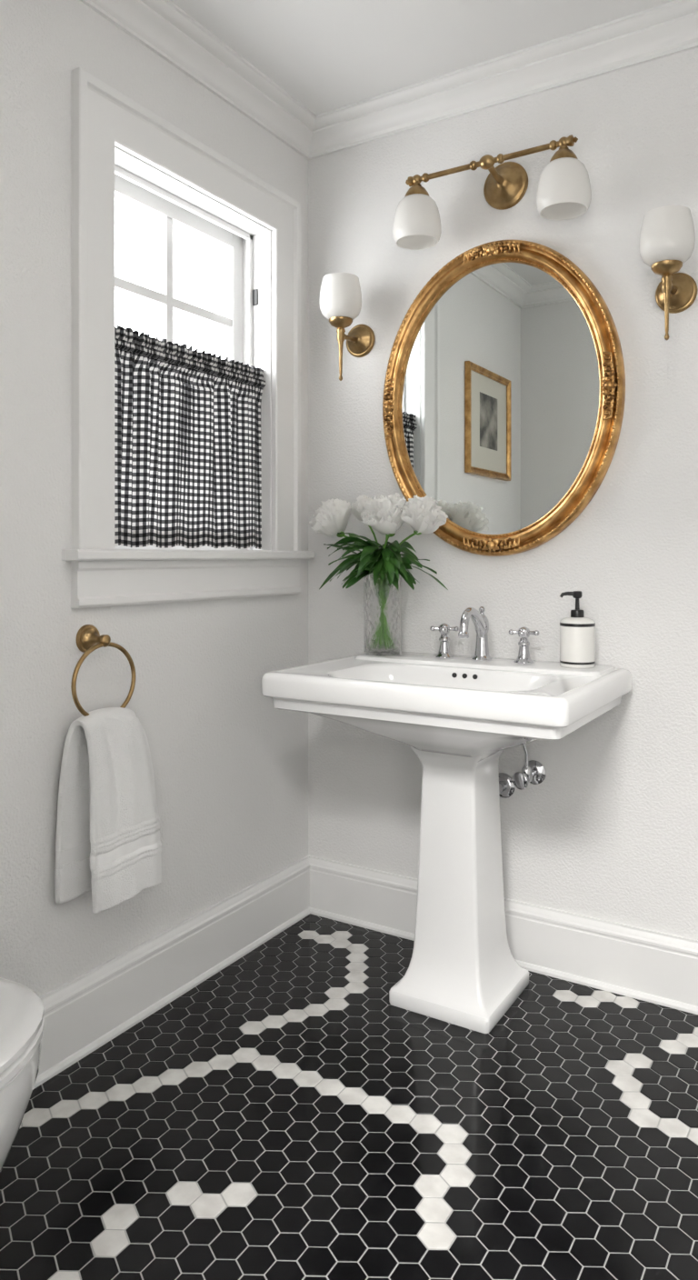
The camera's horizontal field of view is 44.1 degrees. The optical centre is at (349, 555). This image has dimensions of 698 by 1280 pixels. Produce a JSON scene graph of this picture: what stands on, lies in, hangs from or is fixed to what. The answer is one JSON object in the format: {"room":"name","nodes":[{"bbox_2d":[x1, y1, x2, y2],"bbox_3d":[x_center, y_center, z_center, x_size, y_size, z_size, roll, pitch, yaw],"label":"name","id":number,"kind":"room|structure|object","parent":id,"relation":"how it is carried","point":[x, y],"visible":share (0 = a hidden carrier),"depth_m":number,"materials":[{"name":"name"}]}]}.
{"room":"bathroom","nodes":[
{"label":"bathroom","id":0,"kind":"room"},
{"bbox_2d":[0,0,308,996],"bbox_3d":[-0.735,-0.110,2.021,0.160,2.560,2.280,0,0,31],"label":"wall","id":1,"kind":"structure","parent":0,"point":[230,766],"depth_m":2.01,"materials":[{"name":"white paint"}]},
{"bbox_2d":[70,624,135,716],"bbox_3d":[-0.592,0.276,2.031,0.072,0.223,0.194,0,0,31],"label":"towel ring","id":2,"kind":"object","parent":1,"relation":"attached to","point":[88,638],"visible":0.93,"depth_m":2.02,"materials":[{"name":"gold metal"}]},
{"bbox_2d":[54,707,161,913],"bbox_3d":[-0.557,0.583,2.029,0.100,0.451,0.261,0,0,31],"label":"hand towel","id":3,"kind":"object","parent":2,"relation":"hanging from","point":[108,843],"visible":1,"depth_m":1.99,"materials":[{"name":"white fabric"}]},
{"bbox_2d":[33,855,309,1089],"bbox_3d":[-0.655,1.080,1.972,0.026,0.180,2.040,0,0,31],"label":"baseboard","id":4,"kind":"structure","parent":1,"relation":"attached to","point":[82,1015],"depth_m":2.24,"materials":[{"name":"white paint"}]},
{"bbox_2d":[61,67,314,608],"bbox_3d":[-0.455,-0.504,2.426,0.216,1.254,0.967,0,0,31],"label":"window","id":5,"kind":"structure","parent":1,"relation":"in","point":[122,150],"depth_m":2.33,"materials":[{"name":"white paint"}]},
{"bbox_2d":[114,325,265,549],"bbox_3d":[-0.433,-0.302,2.419,0.042,0.564,0.688,0,0,31],"label":"cafe curtain","id":6,"kind":"object","parent":5,"relation":"hanging from","point":[188,435],"visible":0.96,"depth_m":2.38,"materials":[{"name":"fabric"}]},
{"bbox_2d":[0,913,697,1279],"bbox_3d":[-0.078,1.220,0.601,2.760,0.100,4.020,0,0,31],"label":"floor","id":7,"kind":"structure","parent":0,"point":[279,1117],"depth_m":1.73,"materials":[{"name":"black tile"}]},
{"bbox_2d":[0,978,44,1172],"bbox_3d":[-0.740,0.782,1.222,0.470,0.775,0.657,0,0,31],"label":"toilet","id":8,"kind":"object","parent":7,"relation":"on","point":[22,1021],"visible":1,"depth_m":1.34,"materials":[{"name":"white ceramic"}]},
{"bbox_2d":[261,651,631,1033],"bbox_3d":[0.263,0.732,2.256,0.804,0.876,0.590,0,0,31],"label":"pedestal sink","id":9,"kind":"object","parent":7,"relation":"on","point":[458,715],"visible":0.98,"depth_m":2.20,"materials":[{"name":"white ceramic"}]},
{"bbox_2d":[363,570,401,656],"bbox_3d":[0.100,0.170,2.565,0.116,0.248,0.116,0,0,31],"label":"glass vase","id":10,"kind":"object","parent":9,"relation":"on","point":[382,601],"visible":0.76,"depth_m":2.52,"materials":[{"name":"clear glass"}]},
{"bbox_2d":[309,492,448,589],"bbox_3d":[0.080,0.044,2.535,0.455,0.461,0.268,0,0,31],"label":"bouquet","id":11,"kind":"object","parent":10,"relation":"in","point":[385,515],"visible":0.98,"depth_m":2.48,"materials":[{"name":"white plant"}]},
{"bbox_2d":[430,606,539,664],"bbox_3d":[0.351,0.217,2.372,0.319,0.153,0.183,0,0,31],"label":"widespread faucet","id":12,"kind":"object","parent":9,"relation":"on","point":[481,623],"visible":1,"depth_m":2.39,"materials":[{"name":"silver metal"}]},
{"bbox_2d":[560,590,595,668],"bbox_3d":[0.603,0.194,2.276,0.091,0.200,0.091,0,0,31],"label":"soap dispenser","id":13,"kind":"object","parent":9,"relation":"on","point":[577,632],"visible":1,"depth_m":2.24,"materials":[{"name":"white ceramic"}]},
{"bbox_2d":[170,0,675,114],"bbox_3d":[-0.104,-1.440,0.558,2.760,0.100,4.120,0,0,31],"label":"ceiling","id":14,"kind":"structure","parent":0,"point":[326,55],"depth_m":2.29,"materials":[{"name":"white paint"}]},
{"bbox_2d":[308,47,697,939],"bbox_3d":[0.865,-0.110,2.310,2.270,2.560,0.120,0,0,31],"label":"wall","id":15,"kind":"structure","parent":0,"point":[610,831],"depth_m":2.40,"materials":[{"name":"white paint"}]},
{"bbox_2d":[320,272,374,380],"bbox_3d":[-0.011,-0.692,2.665,0.131,0.314,0.185,0,0,31],"label":"wall sconce","id":16,"kind":"object","parent":15,"relation":"attached to","point":[340,293],"visible":1,"depth_m":2.61,"materials":[{"name":"white glass"}]},
{"bbox_2d":[80,0,697,159],"bbox_3d":[0.251,-1.349,1.419,2.150,0.082,2.040,0,0,31],"label":"trim","id":17,"kind":"structure","parent":15,"relation":"attached to","point":[162,26],"depth_m":2.41,"materials":[{"name":"white paint"}]},
{"bbox_2d":[392,134,591,249],"bbox_3d":[0.396,-1.022,2.414,0.576,0.224,0.190,0,0,31],"label":"light","id":18,"kind":"object","parent":15,"relation":"attached to","point":[564,189],"visible":1,"depth_m":2.44,"materials":[{"name":"white glass"}]},
{"bbox_2d":[308,854,697,1014],"bbox_3d":[0.776,1.080,2.279,2.150,0.180,0.026,0,0,31],"label":"baseboard","id":19,"kind":"structure","parent":15,"relation":"attached to","point":[661,968],"depth_m":2.39,"materials":[{"name":"white paint"}]},
{"bbox_2d":[382,240,625,556],"bbox_3d":[0.415,-0.452,2.481,0.732,0.908,0.054,0,0,31],"label":"gilt mirror","id":20,"kind":"object","parent":15,"relation":"attached to","point":[504,399],"visible":0.96,"depth_m":2.47,"materials":[{"name":"gold metal"}]},
{"bbox_2d":[499,772,515,798],"bbox_3d":[0.414,0.665,2.440,0.072,0.072,0.125,0,0,31],"label":"trap","id":21,"kind":"object","parent":15,"relation":"attached to","point":[506,787],"visible":0.47,"depth_m":2.48,"materials":[{"name":"silver metal"}]},
{"bbox_2d":[511,744,546,789],"bbox_3d":[0.498,0.542,2.399,0.068,0.214,0.110,0,0,31],"label":"shutoff valve","id":22,"kind":"object","parent":15,"relation":"attached to","point":[534,772],"visible":0.94,"depth_m":2.38,"materials":[{"name":"silver metal"}]},
{"bbox_2d":[639,205,697,340],"bbox_3d":[0.805,-0.692,2.167,0.131,0.314,0.185,0,0,31],"label":"wall sconce","id":23,"kind":"object","parent":15,"relation":"attached to","point":[667,235],"visible":1,"depth_m":2.11,"materials":[{"name":"white glass"}]}
]}

